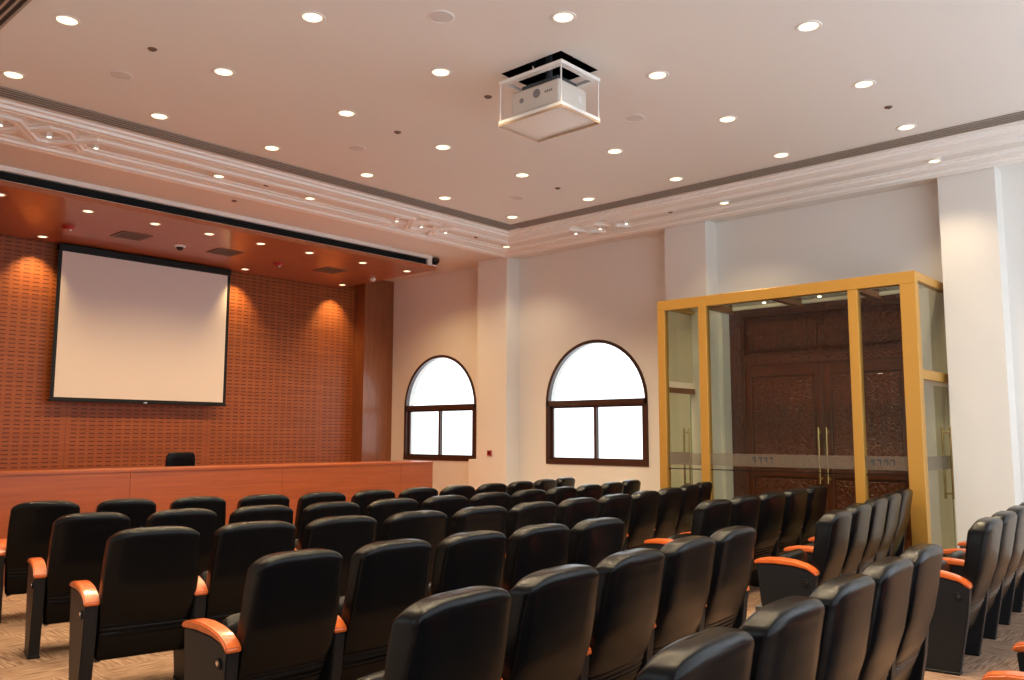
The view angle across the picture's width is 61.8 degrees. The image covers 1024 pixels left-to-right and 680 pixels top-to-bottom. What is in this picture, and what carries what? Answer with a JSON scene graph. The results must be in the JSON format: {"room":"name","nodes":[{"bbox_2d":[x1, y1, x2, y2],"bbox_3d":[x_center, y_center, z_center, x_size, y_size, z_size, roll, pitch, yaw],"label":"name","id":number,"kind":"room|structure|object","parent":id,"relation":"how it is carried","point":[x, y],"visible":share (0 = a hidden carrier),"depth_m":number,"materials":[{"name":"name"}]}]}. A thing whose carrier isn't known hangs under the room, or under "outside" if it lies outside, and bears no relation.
{"room":"auditorium","nodes":[
{"label":"auditorium","id":0,"kind":"room"},
{"bbox_2d":[351,280,393,461],"bbox_3d":[-2.813,1.099,17.224,0.354,4.654,0.734,-6,-9,42],"label":"wall column","id":1,"kind":"structure","parent":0,"point":[374,301],"depth_m":17.10,"materials":[{"name":"brown wood"}]},
{"bbox_2d":[468,459,476,489],"bbox_3d":[-0.595,2.707,15.304,0.227,1.140,0.304,-6,-9,42],"label":"wall ledge","id":2,"kind":"object","parent":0,"point":[472,466],"visible":0.22,"depth_m":15.23,"materials":[{"name":"paint"}]},
{"bbox_2d":[476,257,518,488],"bbox_3d":[-0.250,0.900,15.182,0.713,4.704,0.324,-6,-9,42],"label":"wall pillar","id":3,"kind":"structure","parent":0,"point":[498,278],"depth_m":15.06,"materials":[{"name":"paint"}]},
{"bbox_2d":[0,0,1023,281],"bbox_3d":[-0.977,-2.311,8.578,15.674,0.200,11.992,-6,-9,42],"label":"ceiling","id":4,"kind":"structure","parent":0,"point":[939,64],"depth_m":7.74,"materials":[{"name":"paint"}]},
{"bbox_2d":[0,0,31,29],"bbox_3d":[-1.599,-2.679,4.354,9.594,0.015,0.234,-6,-9,42],"label":"ceiling vent","id":5,"kind":"object","parent":4,"relation":"in","point":[9,9],"visible":1,"depth_m":6.35,"materials":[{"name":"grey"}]},
{"bbox_2d":[52,14,80,26],"bbox_3d":[-3.401,-2.441,6.540,0.199,0.006,0.199,-6,-9,42],"label":"recessed light","id":6,"kind":"object","parent":4,"relation":"in","point":[63,19],"visible":1,"depth_m":6.53,"materials":[{"name":"beige"}]},
{"bbox_2d":[107,70,132,79],"bbox_3d":[-3.450,-2.330,7.535,0.212,0.005,0.212,-6,-9,42],"label":"ceiling speaker","id":7,"kind":"object","parent":4,"relation":"attached to","point":[116,74],"visible":1,"depth_m":7.53,"materials":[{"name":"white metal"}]},
{"bbox_2d":[0,165,435,287],"bbox_3d":[-5.885,-1.690,12.241,2.816,0.238,10.440,-6,-9,42],"label":"ceiling","id":8,"kind":"structure","parent":4,"relation":"attached to","point":[34,204],"depth_m":12.67,"materials":[{"name":"brown wood"}]},
{"bbox_2d":[110,231,152,240],"bbox_3d":[-5.591,-1.526,12.574,0.440,0.011,0.440,-6,-9,42],"label":"ceiling vent","id":9,"kind":"object","parent":8,"relation":"in","point":[123,234],"visible":1,"depth_m":12.57,"materials":[{"name":"brown"}]},
{"bbox_2d":[206,248,244,256],"bbox_3d":[-4.581,-1.399,13.678,0.440,0.011,0.440,-6,-9,42],"label":"ceiling vent","id":10,"kind":"object","parent":8,"relation":"in","point":[219,251],"visible":1,"depth_m":13.66,"materials":[{"name":"brown"}]},
{"bbox_2d":[212,67,235,76],"bbox_3d":[-2.514,-2.336,7.462,0.199,0.006,0.199,-6,-9,42],"label":"recessed light","id":11,"kind":"object","parent":4,"relation":"in","point":[220,71],"visible":1,"depth_m":7.45,"materials":[{"name":"beige"}]},
{"bbox_2d":[0,86,519,230],"bbox_3d":[-2.472,-2.010,10.320,0.245,0.015,7.474,-6,-9,42],"label":"ceiling vent","id":12,"kind":"object","parent":4,"relation":"in","point":[8,93],"visible":1,"depth_m":9.54,"materials":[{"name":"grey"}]},
{"bbox_2d":[299,11,325,23],"bbox_3d":[-1.512,-2.443,6.484,0.199,0.006,0.199,-6,-9,42],"label":"recessed light","id":13,"kind":"object","parent":4,"relation":"in","point":[313,17],"visible":1,"depth_m":6.48,"materials":[{"name":"beige"}]},
{"bbox_2d":[429,67,451,76],"bbox_3d":[-0.620,-2.332,7.460,0.199,0.006,0.199,-6,-9,42],"label":"recessed light","id":14,"kind":"object","parent":4,"relation":"in","point":[438,71],"visible":1,"depth_m":7.45,"materials":[{"name":"beige"}]},
{"bbox_2d":[427,10,454,23],"bbox_3d":[-0.540,-2.443,6.473,0.212,0.005,0.212,-6,-9,42],"label":"ceiling speaker","id":15,"kind":"object","parent":4,"relation":"attached to","point":[436,16],"visible":1,"depth_m":6.46,"materials":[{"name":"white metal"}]},
{"bbox_2d":[429,11,451,21],"bbox_3d":[-0.540,-2.443,6.473,0.174,0.005,0.174,-6,-9,42],"label":"speaker grille","id":16,"kind":"object","parent":15,"relation":"attached to","point":[434,16],"depth_m":6.46,"materials":[{"name":"white plastic"}]},
{"bbox_2d":[0,99,1023,239],"bbox_3d":[0.935,-2.346,7.096,10.358,0.055,8.440,-6,-9,42],"label":"trim","id":17,"kind":"structure","parent":4,"relation":"attached to","point":[8,107],"depth_m":10.07,"materials":[{"name":"paint"}]},
{"bbox_2d":[0,134,1023,257],"bbox_3d":[0.557,-2.308,7.437,11.378,0.055,10.480,-6,-9,42],"label":"trim","id":18,"kind":"structure","parent":4,"relation":"attached to","point":[9,140],"depth_m":11.16,"materials":[{"name":"paint"}]},
{"bbox_2d":[0,122,1023,252],"bbox_3d":[0.679,-2.324,7.327,11.048,0.048,9.820,-6,-9,42],"label":"trim","id":19,"kind":"structure","parent":4,"relation":"attached to","point":[68,134],"depth_m":10.86,"materials":[{"name":"paint"}]},
{"bbox_2d":[0,112,1023,243],"bbox_3d":[0.837,-2.300,7.499,11.048,0.056,9.350,-6,-9,42],"label":"trim","id":20,"kind":"structure","parent":4,"relation":"attached to","point":[21,123],"depth_m":10.36,"materials":[{"name":"paint"}]},
{"bbox_2d":[502,51,593,85],"bbox_3d":[0.323,-2.633,7.490,0.720,0.598,0.548,-6,-9,42],"label":"mount","id":21,"kind":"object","parent":4,"relation":"attached to","point":[558,55],"depth_m":7.75,"materials":[{"name":"black metal"}]},
{"bbox_2d":[499,51,599,141],"bbox_3d":[0.323,-2.293,7.451,0.704,0.882,0.532,-6,-9,42],"label":"ceiling projector","id":22,"kind":"object","parent":21,"relation":"hanging from","point":[550,107],"visible":0.94,"depth_m":7.32,"materials":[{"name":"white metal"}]},
{"bbox_2d":[550,11,576,23],"bbox_3d":[0.390,-2.440,6.475,0.199,0.006,0.199,-6,-9,42],"label":"recessed light","id":23,"kind":"object","parent":4,"relation":"in","point":[562,17],"visible":1,"depth_m":6.47,"materials":[{"name":"beige"}]},
{"bbox_2d":[511,111,1023,227],"bbox_3d":[3.522,-2.057,9.778,9.356,0.015,0.234,-6,-9,42],"label":"ceiling vent","id":24,"kind":"object","parent":4,"relation":"in","point":[1019,116],"visible":1,"depth_m":9.96,"materials":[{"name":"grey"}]},
{"bbox_2d":[795,20,821,32],"bbox_3d":[2.292,-2.421,6.611,0.199,0.006,0.199,-6,-9,42],"label":"recessed light","id":25,"kind":"object","parent":4,"relation":"in","point":[810,25],"visible":1,"depth_m":6.61,"materials":[{"name":"beige"}]},
{"bbox_2d":[0,586,1023,679],"bbox_3d":[-0.737,2.557,8.345,15.824,0.120,13.152,-6,-9,42],"label":"floor","id":26,"kind":"structure","parent":0,"point":[997,654],"depth_m":6.03,"materials":[{"name":"carpet"}]},
{"bbox_2d":[0,501,79,622],"bbox_3d":[-4.078,1.873,7.338,0.638,1.001,0.612,4,-7,-29],"label":"chair","id":27,"kind":"object","parent":26,"relation":"on","point":[30,523],"visible":0.7,"depth_m":7.12,"materials":[{"name":"black leather"}]},
{"bbox_2d":[24,512,129,659],"bbox_3d":[-3.172,1.751,6.241,0.615,1.001,0.612,5,-8,-34],"label":"chair","id":28,"kind":"object","parent":26,"relation":"on","point":[77,545],"visible":0.67,"depth_m":6.03,"materials":[{"name":"black leather"}]},
{"bbox_2d":[96,498,155,528],"bbox_3d":[-3.525,1.904,7.604,0.591,1.001,0.612,4,-8,-31],"label":"chair","id":29,"kind":"object","parent":26,"relation":"on","point":[138,510],"visible":0.25,"depth_m":7.45,"materials":[{"name":"black leather"}]},
{"bbox_2d":[69,526,199,679],"bbox_3d":[-2.336,1.645,5.278,0.646,1.001,0.612,5,-8,-37],"label":"chair","id":30,"kind":"object","parent":26,"relation":"on","point":[142,599],"visible":0.93,"depth_m":5.11,"materials":[{"name":"black leather"}]},
{"bbox_2d":[146,508,216,575],"bbox_3d":[-2.658,1.789,6.568,0.615,1.001,0.612,5,-8,-37],"label":"chair","id":31,"kind":"object","parent":26,"relation":"on","point":[204,521],"visible":0.23,"depth_m":6.46,"materials":[{"name":"black leather"}]},
{"bbox_2d":[169,496,225,529],"bbox_3d":[-3.011,1.937,7.887,0.591,1.001,0.612,4,-8,-34],"label":"chair","id":32,"kind":"object","parent":26,"relation":"on","point":[217,505],"visible":0.25,"depth_m":7.75,"materials":[{"name":"black leather"}]},
{"bbox_2d":[0,461,432,580],"bbox_3d":[-4.641,2.095,10.032,0.630,1.158,9.463,-6,-9,42],"label":"desk","id":33,"kind":"object","parent":26,"relation":"on","point":[87,488],"visible":0.48,"depth_m":10.58,"materials":[{"name":"brown wood"}]},
{"bbox_2d":[173,520,295,679],"bbox_3d":[-1.838,1.686,5.633,0.646,1.001,0.612,5,-8,-39],"label":"chair","id":34,"kind":"object","parent":26,"relation":"on","point":[235,547],"visible":0.53,"depth_m":5.41,"materials":[{"name":"black leather"}]},
{"bbox_2d":[228,505,293,524],"bbox_3d":[-2.166,1.829,6.914,0.615,1.001,0.612,5,-8,-39],"label":"chair","id":35,"kind":"object","parent":26,"relation":"on","point":[256,512],"visible":0.19,"depth_m":6.74,"materials":[{"name":"black leather"}]},
{"bbox_2d":[182,549,342,679],"bbox_3d":[-1.231,1.527,4.209,0.612,1.001,0.589,-6,-9,43],"label":"chair","id":36,"kind":"object","parent":26,"relation":"on","point":[284,628],"visible":1,"depth_m":4.05,"materials":[{"name":"black leather"}]},
{"bbox_2d":[237,494,289,508],"bbox_3d":[-2.515,1.973,8.199,0.591,1.001,0.612,5,-8,-37],"label":"chair","id":37,"kind":"object","parent":26,"relation":"on","point":[258,499],"visible":0.24,"depth_m":8.02,"materials":[{"name":"black leather"}]},
{"bbox_2d":[293,492,345,538],"bbox_3d":[-2.048,2.012,8.536,0.591,1.001,0.612,5,-8,-40],"label":"chair","id":38,"kind":"object","parent":26,"relation":"on","point":[304,501],"visible":0.24,"depth_m":8.30,"materials":[{"name":"black leather"}]},
{"bbox_2d":[295,501,359,549],"bbox_3d":[-1.697,1.871,7.280,0.615,1.001,0.612,6,-9,-41],"label":"chair","id":39,"kind":"object","parent":26,"relation":"on","point":[315,511],"visible":0.23,"depth_m":7.07,"materials":[{"name":"black leather"}]},
{"bbox_2d":[301,515,376,596],"bbox_3d":[-1.361,1.729,6.006,0.646,1.001,0.612,6,-9,-41],"label":"chair","id":40,"kind":"object","parent":26,"relation":"on","point":[344,535],"visible":0.32,"depth_m":5.86,"materials":[{"name":"black leather"}]},
{"bbox_2d":[351,489,394,515],"bbox_3d":[-1.607,2.053,8.896,0.591,1.001,0.612,6,-9,-42],"label":"chair","id":41,"kind":"object","parent":26,"relation":"on","point":[364,498],"visible":0.14,"depth_m":8.68,"materials":[{"name":"black leather"}]},
{"bbox_2d":[322,539,431,679],"bbox_3d":[-0.826,1.575,4.625,0.612,1.001,0.589,-6,-9,43],"label":"chair","id":42,"kind":"object","parent":26,"relation":"on","point":[384,578],"visible":0.62,"depth_m":4.43,"materials":[{"name":"black leather"}]},
{"bbox_2d":[365,498,417,541],"bbox_3d":[-1.243,1.917,7.673,0.615,1.001,0.612,6,-9,-43],"label":"chair","id":43,"kind":"object","parent":26,"relation":"on","point":[380,510],"visible":0.19,"depth_m":7.46,"materials":[{"name":"black leather"}]},
{"bbox_2d":[380,510,446,581],"bbox_3d":[-0.899,1.775,6.406,0.646,1.001,0.612,6,-9,-43],"label":"chair","id":44,"kind":"object","parent":26,"relation":"on","point":[429,526],"visible":0.3,"depth_m":6.26,"materials":[{"name":"black leather"}]},
{"bbox_2d":[398,487,437,510],"bbox_3d":[-1.194,2.098,9.281,0.612,1.001,0.591,-6,-9,44],"label":"chair","id":45,"kind":"object","parent":26,"relation":"on","point":[419,494],"visible":0.19,"depth_m":9.12,"materials":[{"name":"black leather"}]},
{"bbox_2d":[356,586,511,679],"bbox_3d":[-0.411,1.405,3.109,0.612,1.001,0.675,-5,-8,36],"label":"chair","id":46,"kind":"object","parent":26,"relation":"on","point":[459,634],"visible":1,"depth_m":2.96,"materials":[{"name":"black leather"}]},
{"bbox_2d":[420,495,467,537],"bbox_3d":[-0.819,1.963,8.079,0.612,1.001,0.615,-6,-9,44],"label":"chair","id":47,"kind":"object","parent":26,"relation":"on","point":[449,505],"visible":0.22,"depth_m":7.94,"materials":[{"name":"black leather"}]},
{"bbox_2d":[439,485,474,506],"bbox_3d":[-0.808,2.144,9.691,0.612,1.001,0.591,-5,-9,41],"label":"chair","id":48,"kind":"object","parent":26,"relation":"on","point":[467,491],"visible":0.24,"depth_m":9.56,"materials":[{"name":"black leather"}]},
{"bbox_2d":[428,530,506,596],"bbox_3d":[-0.420,1.622,5.040,0.612,1.001,0.589,-6,-9,43],"label":"chair","id":49,"kind":"object","parent":26,"relation":"on","point":[473,558],"visible":0.32,"depth_m":4.86,"materials":[{"name":"black leather"}]},
{"bbox_2d":[449,506,507,535],"bbox_3d":[-0.444,1.824,6.839,0.612,1.001,0.646,-6,-9,44],"label":"chair","id":50,"kind":"object","parent":26,"relation":"on","point":[477,518],"visible":0.26,"depth_m":6.67,"materials":[{"name":"black leather"}]},
{"bbox_2d":[467,492,509,516],"bbox_3d":[-0.417,2.012,8.506,0.612,1.001,0.615,-6,-9,41],"label":"chair","id":51,"kind":"object","parent":26,"relation":"on","point":[501,499],"visible":0.25,"depth_m":8.35,"materials":[{"name":"black leather"}]},
{"bbox_2d":[475,483,506,494],"bbox_3d":[-0.443,2.195,10.133,0.612,1.001,0.591,-5,-8,38],"label":"chair","id":52,"kind":"object","parent":26,"relation":"on","point":[489,487],"visible":0.2,"depth_m":9.97,"materials":[{"name":"black leather"}]},
{"bbox_2d":[507,481,533,496],"bbox_3d":[-0.106,2.248,10.601,0.612,1.001,0.591,-4,-8,35],"label":"chair","id":53,"kind":"object","parent":26,"relation":"on","point":[513,487],"visible":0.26,"depth_m":10.41,"materials":[{"name":"black leather"}]},
{"bbox_2d":[509,489,546,510],"bbox_3d":[-0.032,2.064,8.960,0.612,1.001,0.615,-5,-8,39],"label":"chair","id":54,"kind":"object","parent":26,"relation":"on","point":[529,495],"visible":0.22,"depth_m":8.77,"materials":[{"name":"black leather"}]},
{"bbox_2d":[505,501,556,557],"bbox_3d":[-0.020,1.876,7.286,0.612,1.001,0.646,-6,-9,42],"label":"chair","id":55,"kind":"object","parent":26,"relation":"on","point":[521,515],"visible":0.25,"depth_m":7.08,"materials":[{"name":"black leather"}]},
{"bbox_2d":[502,523,570,591],"bbox_3d":[-0.015,1.670,5.455,0.612,1.001,0.589,-6,-9,43],"label":"chair","id":56,"kind":"object","parent":26,"relation":"on","point":[531,549],"visible":0.31,"depth_m":5.25,"materials":[{"name":"black leather"}]},
{"bbox_2d":[534,479,556,491],"bbox_3d":[0.203,2.304,11.095,0.612,1.001,0.591,-4,-8,32],"label":"chair","id":57,"kind":"object","parent":26,"relation":"on","point":[545,485],"visible":0.2,"depth_m":10.95,"materials":[{"name":"black leather"}]},
{"bbox_2d":[501,564,599,679],"bbox_3d":[-0.025,1.467,3.655,0.612,1.001,0.675,-5,-8,36],"label":"chair","id":58,"kind":"object","parent":26,"relation":"on","point":[552,613],"visible":0.72,"depth_m":3.49,"materials":[{"name":"black leather"}]},
{"bbox_2d":[546,487,576,505],"bbox_3d":[0.331,2.118,9.436,0.612,1.001,0.615,-5,-8,37],"label":"chair","id":59,"kind":"object","parent":26,"relation":"on","point":[556,495],"visible":0.23,"depth_m":9.25,"materials":[{"name":"black leather"}]},
{"bbox_2d":[555,497,598,530],"bbox_3d":[0.388,1.930,7.761,0.612,1.001,0.646,-5,-8,39],"label":"chair","id":60,"kind":"object","parent":26,"relation":"on","point":[570,512],"visible":0.25,"depth_m":7.56,"materials":[{"name":"black leather"}]},
{"bbox_2d":[576,484,602,500],"bbox_3d":[0.671,2.175,9.932,0.612,1.001,0.615,-4,-8,34],"label":"chair","id":61,"kind":"object","parent":26,"relation":"on","point":[594,491],"visible":0.12,"depth_m":9.79,"materials":[{"name":"black leather"}]},
{"bbox_2d":[567,517,624,567],"bbox_3d":[0.420,1.721,5.900,0.612,1.001,0.673,-6,-9,43],"label":"chair","id":62,"kind":"object","parent":26,"relation":"on","point":[593,540],"visible":0.27,"depth_m":5.67,"materials":[{"name":"black leather"}]},
{"bbox_2d":[601,482,623,496],"bbox_3d":[0.994,2.235,10.458,0.612,1.001,0.615,-4,-8,32],"label":"chair","id":63,"kind":"object","parent":26,"relation":"on","point":[609,488],"visible":0.14,"depth_m":10.30,"materials":[{"name":"black leather"}]},
{"bbox_2d":[597,494,631,544],"bbox_3d":[0.773,1.987,8.257,0.612,1.001,0.646,-5,-8,37],"label":"chair","id":64,"kind":"object","parent":26,"relation":"on","point":[618,506],"visible":0.23,"depth_m":8.12,"materials":[{"name":"black leather"}]},
{"bbox_2d":[579,548,664,679],"bbox_3d":[0.362,1.530,4.202,0.612,1.001,0.675,-5,-8,36],"label":"chair","id":65,"kind":"object","parent":26,"relation":"on","point":[630,581],"visible":0.66,"depth_m":4.04,"materials":[{"name":"black leather"}]},
{"bbox_2d":[622,479,640,495],"bbox_3d":[1.314,2.301,11.043,0.612,1.001,0.703,-4,-7,30],"label":"chair","id":66,"kind":"object","parent":26,"relation":"on","point":[631,486],"visible":0.12,"depth_m":10.86,"materials":[{"name":"black leather"}]},
{"bbox_2d":[622,490,659,550],"bbox_3d":[1.140,2.047,8.783,0.612,1.001,0.646,-4,-8,35],"label":"chair","id":67,"kind":"object","parent":26,"relation":"on","point":[645,504],"visible":0.35,"depth_m":8.61,"materials":[{"name":"black leather"}]},
{"bbox_2d":[652,487,681,538],"bbox_3d":[1.489,2.110,9.339,0.612,1.001,0.646,-4,-8,33],"label":"chair","id":68,"kind":"object","parent":26,"relation":"on","point":[670,497],"visible":0.4,"depth_m":9.18,"materials":[{"name":"black leather"}]},
{"bbox_2d":[638,536,715,672],"bbox_3d":[0.749,1.592,4.748,0.612,1.001,0.675,-5,-8,36],"label":"chair","id":69,"kind":"object","parent":26,"relation":"on","point":[688,564],"visible":0.44,"depth_m":4.56,"materials":[{"name":"black leather"}]},
{"bbox_2d":[673,484,699,534],"bbox_3d":[1.812,2.176,9.919,0.612,1.001,0.646,-4,-7,30],"label":"chair","id":70,"kind":"object","parent":26,"relation":"on","point":[690,492],"visible":0.36,"depth_m":9.76,"materials":[{"name":"black leather"}]},
{"bbox_2d":[644,499,731,549],"bbox_3d":[1.570,1.914,7.596,0.612,1.001,0.680,-5,-8,38],"label":"chair","id":71,"kind":"object","parent":26,"relation":"on","point":[710,516],"visible":0.33,"depth_m":7.41,"materials":[{"name":"black leather"}]},
{"bbox_2d":[635,627,754,679],"bbox_3d":[0.316,1.332,2.447,0.612,1.001,0.641,-5,-8,39],"label":"chair","id":72,"kind":"object","parent":26,"relation":"on","point":[715,653],"visible":1,"depth_m":2.30,"materials":[{"name":"black leather"}]},
{"bbox_2d":[690,481,711,531],"bbox_3d":[2.133,2.249,10.561,0.612,1.001,0.738,-3,-7,28],"label":"chair","id":73,"kind":"object","parent":26,"relation":"on","point":[705,490],"visible":0.19,"depth_m":10.36,"materials":[{"name":"black leather"}]},
{"bbox_2d":[680,495,760,533],"bbox_3d":[1.981,1.975,8.127,0.612,1.001,0.680,-5,-8,38],"label":"chair","id":74,"kind":"object","parent":26,"relation":"on","point":[745,508],"visible":0.29,"depth_m":7.96,"materials":[{"name":"black leather"}]},
{"bbox_2d":[696,526,756,632],"bbox_3d":[1.165,1.659,5.332,0.612,1.001,0.772,-5,-8,36],"label":"chair","id":75,"kind":"object","parent":26,"relation":"on","point":[726,605],"visible":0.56,"depth_m":5.14,"materials":[{"name":"black leather"}]},
{"bbox_2d":[748,491,785,596],"bbox_3d":[2.392,2.035,8.658,0.612,1.001,0.680,-5,-8,38],"label":"chair","id":76,"kind":"object","parent":26,"relation":"on","point":[771,513],"visible":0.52,"depth_m":8.49,"materials":[{"name":"black leather"}]},
{"bbox_2d":[750,488,807,586],"bbox_3d":[2.803,2.096,9.189,0.612,1.001,0.680,-5,-8,38],"label":"chair","id":77,"kind":"object","parent":26,"relation":"on","point":[796,499],"visible":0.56,"depth_m":8.98,"materials":[{"name":"black leather"}]},
{"bbox_2d":[739,596,824,679],"bbox_3d":[0.706,1.389,2.945,0.612,1.001,0.641,-5,-8,39],"label":"chair","id":78,"kind":"object","parent":26,"relation":"on","point":[786,632],"visible":0.86,"depth_m":2.76,"materials":[{"name":"black leather"}]},
{"bbox_2d":[754,509,851,610],"bbox_3d":[2.216,1.790,6.485,0.612,1.001,0.724,-4,-8,34],"label":"chair","id":79,"kind":"object","parent":26,"relation":"on","point":[792,573],"visible":0.69,"depth_m":6.24,"materials":[{"name":"black leather"}]},
{"bbox_2d":[657,270,955,547],"bbox_3d":[3.660,1.087,10.993,3.437,3.413,1.184,-6,-9,42],"label":"door frame","id":80,"kind":"structure","parent":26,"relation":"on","point":[856,288],"depth_m":10.05,"materials":[{"name":"gold metal"}]},
{"bbox_2d":[796,486,827,545],"bbox_3d":[3.244,2.161,9.758,0.612,1.001,0.778,-5,-8,38],"label":"chair","id":81,"kind":"object","parent":26,"relation":"on","point":[817,495],"visible":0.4,"depth_m":9.52,"materials":[{"name":"black leather"}]},
{"bbox_2d":[784,503,871,575],"bbox_3d":[2.648,1.867,7.155,0.612,1.001,0.724,-4,-8,34],"label":"chair","id":82,"kind":"object","parent":26,"relation":"on","point":[861,512],"visible":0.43,"depth_m":6.96,"materials":[{"name":"black leather"}]},
{"bbox_2d":[809,573,875,679],"bbox_3d":[1.097,1.446,3.443,0.612,1.001,0.641,-5,-8,39],"label":"chair","id":83,"kind":"object","parent":26,"relation":"on","point":[847,599],"visible":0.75,"depth_m":3.25,"materials":[{"name":"black leather"}]},
{"bbox_2d":[808,497,887,573],"bbox_3d":[3.080,1.943,7.826,0.612,1.001,0.724,-4,-8,34],"label":"chair","id":84,"kind":"object","parent":26,"relation":"on","point":[878,504],"visible":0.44,"depth_m":7.64,"materials":[{"name":"black leather"}]},
{"bbox_2d":[858,556,913,679],"bbox_3d":[1.487,1.503,3.940,0.612,1.001,0.641,-5,-8,39],"label":"chair","id":85,"kind":"object","parent":26,"relation":"on","point":[892,576],"visible":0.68,"depth_m":3.75,"materials":[{"name":"black leather"}]},
{"bbox_2d":[873,493,900,561],"bbox_3d":[3.512,2.020,8.497,0.612,1.001,0.724,-4,-8,34],"label":"chair","id":86,"kind":"object","parent":26,"relation":"on","point":[894,499],"visible":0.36,"depth_m":8.31,"materials":[{"name":"black leather"}]},
{"bbox_2d":[886,489,912,556],"bbox_3d":[3.973,2.101,9.210,0.612,1.001,0.827,-4,-8,34],"label":"chair","id":87,"kind":"object","parent":26,"relation":"on","point":[896,548],"visible":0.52,"depth_m":9.02,"materials":[{"name":"black leather"}]},
{"bbox_2d":[887,543,942,679],"bbox_3d":[1.905,1.563,4.473,0.612,1.001,0.732,-5,-8,39],"label":"chair","id":88,"kind":"object","parent":26,"relation":"on","point":[909,663],"visible":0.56,"depth_m":4.27,"materials":[{"name":"black leather"}]},
{"bbox_2d":[925,517,1002,675],"bbox_3d":[3.050,1.731,5.943,0.612,1.001,0.653,-5,-8,39],"label":"chair","id":89,"kind":"object","parent":26,"relation":"on","point":[959,601],"visible":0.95,"depth_m":5.67,"materials":[{"name":"black leather"}]},
{"bbox_2d":[942,511,1016,655],"bbox_3d":[3.450,1.789,6.448,0.612,1.001,0.653,-5,-8,39],"label":"chair","id":90,"kind":"object","parent":26,"relation":"on","point":[955,559],"visible":0.39,"depth_m":6.22,"materials":[{"name":"black leather"}]},
{"bbox_2d":[943,505,1023,639],"bbox_3d":[3.850,1.847,6.952,0.612,1.001,0.653,-5,-8,39],"label":"chair","id":91,"kind":"object","parent":26,"relation":"on","point":[992,618],"visible":0.3,"depth_m":6.69,"materials":[{"name":"black leather"}]},
{"bbox_2d":[957,502,1023,624],"bbox_3d":[4.250,1.904,7.457,0.612,1.001,0.653,-5,-8,39],"label":"chair","id":92,"kind":"object","parent":26,"relation":"on","point":[1007,603],"visible":0.2,"depth_m":7.13,"materials":[{"name":"black leather"}]},
{"bbox_2d":[982,670,1023,679],"bbox_3d":[2.197,1.435,3.325,0.612,1.001,0.628,-5,-8,40],"label":"chair","id":93,"kind":"object","parent":26,"relation":"on","point":[992,675],"visible":1,"depth_m":3.25,"materials":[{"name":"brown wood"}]},
{"bbox_2d":[1012,572,1023,612],"bbox_3d":[4.679,1.966,7.998,0.612,1.001,0.746,-5,-8,39],"label":"chair","id":94,"kind":"object","parent":26,"relation":"on","point":[1018,600],"visible":0.03,"depth_m":7.63,"materials":[{"name":"black leather"}]},
{"bbox_2d":[1012,641,1023,671],"bbox_3d":[2.620,1.493,3.836,0.612,1.001,0.717,-5,-8,40],"label":"chair","id":95,"kind":"object","parent":26,"relation":"on","point":[1018,647],"visible":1,"depth_m":3.73,"materials":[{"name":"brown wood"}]},
{"bbox_3d":[-5.154,2.683,11.827,3.812,0.390,11.552,-6,-9,42],"label":"stage platform","id":96,"kind":"object","parent":26,"relation":"on","visible":0},
{"bbox_2d":[165,452,194,466],"bbox_3d":[-4.853,2.058,12.166,0.608,0.928,0.554,-6,-9,42],"label":"office chair","id":97,"kind":"object","parent":96,"relation":"on","point":[174,458],"visible":0.2,"depth_m":11.99,"materials":[{"name":"black leather"}]},
{"bbox_2d":[664,220,722,498],"bbox_3d":[2.659,0.611,12.554,0.691,4.704,0.324,-6,-9,42],"label":"wall pillar","id":98,"kind":"structure","parent":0,"point":[690,249],"depth_m":12.47,"materials":[{"name":"paint"}]},
{"bbox_2d":[391,167,1023,549],"bbox_3d":[2.995,0.619,12.615,15.124,4.704,0.220,-6,-9,42],"label":"wall","id":99,"kind":"structure","parent":0,"point":[611,291],"depth_m":13.20,"materials":[{"name":"paint"}]},
{"bbox_2d":[403,355,475,460],"bbox_3d":[-1.377,1.293,16.427,2.011,2.017,0.082,-6,-9,42],"label":"window","id":100,"kind":"structure","parent":99,"relation":"in","point":[407,455],"depth_m":16.41,"materials":[{"name":"brown wood"}]},
{"bbox_2d":[546,340,648,466],"bbox_3d":[1.364,1.010,13.952,2.054,2.038,0.082,-6,-9,42],"label":"window","id":101,"kind":"structure","parent":99,"relation":"in","point":[550,405],"depth_m":13.90,"materials":[{"name":"brown"}]},
{"bbox_2d":[729,286,911,550],"bbox_3d":[4.245,1.121,11.644,2.729,3.494,0.183,-6,-9,42],"label":"door","id":102,"kind":"structure","parent":99,"relation":"in","point":[791,394],"depth_m":11.75,"materials":[{"name":"brown wood"}]},
{"bbox_2d":[937,167,1021,547],"bbox_3d":[5.476,0.331,10.009,0.616,4.704,0.324,-6,-9,42],"label":"wall pillar","id":103,"kind":"structure","parent":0,"point":[984,434],"depth_m":9.90,"materials":[{"name":"paint"}]},
{"bbox_3d":[-6.682,0.692,13.453,0.270,4.704,11.992,-6,-9,42],"label":"wall","id":104,"kind":"structure","parent":0,"visible":0},
{"bbox_2d":[0,235,354,470],"bbox_3d":[-6.818,0.625,13.085,0.030,4.654,10.818,-6,-9,42],"label":"panelling","id":105,"kind":"object","parent":104,"relation":"attached to","point":[290,354],"visible":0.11,"depth_m":14.92,"materials":[{"name":"brown wood"}]},
{"bbox_2d":[48,243,230,405],"bbox_3d":[-5.964,-0.154,13.926,0.223,2.388,2.860,-6,-9,42],"label":"projection screen","id":106,"kind":"object","parent":105,"relation":"attached to","point":[129,328],"visible":1,"depth_m":13.75,"materials":[{"name":"white fabric"}]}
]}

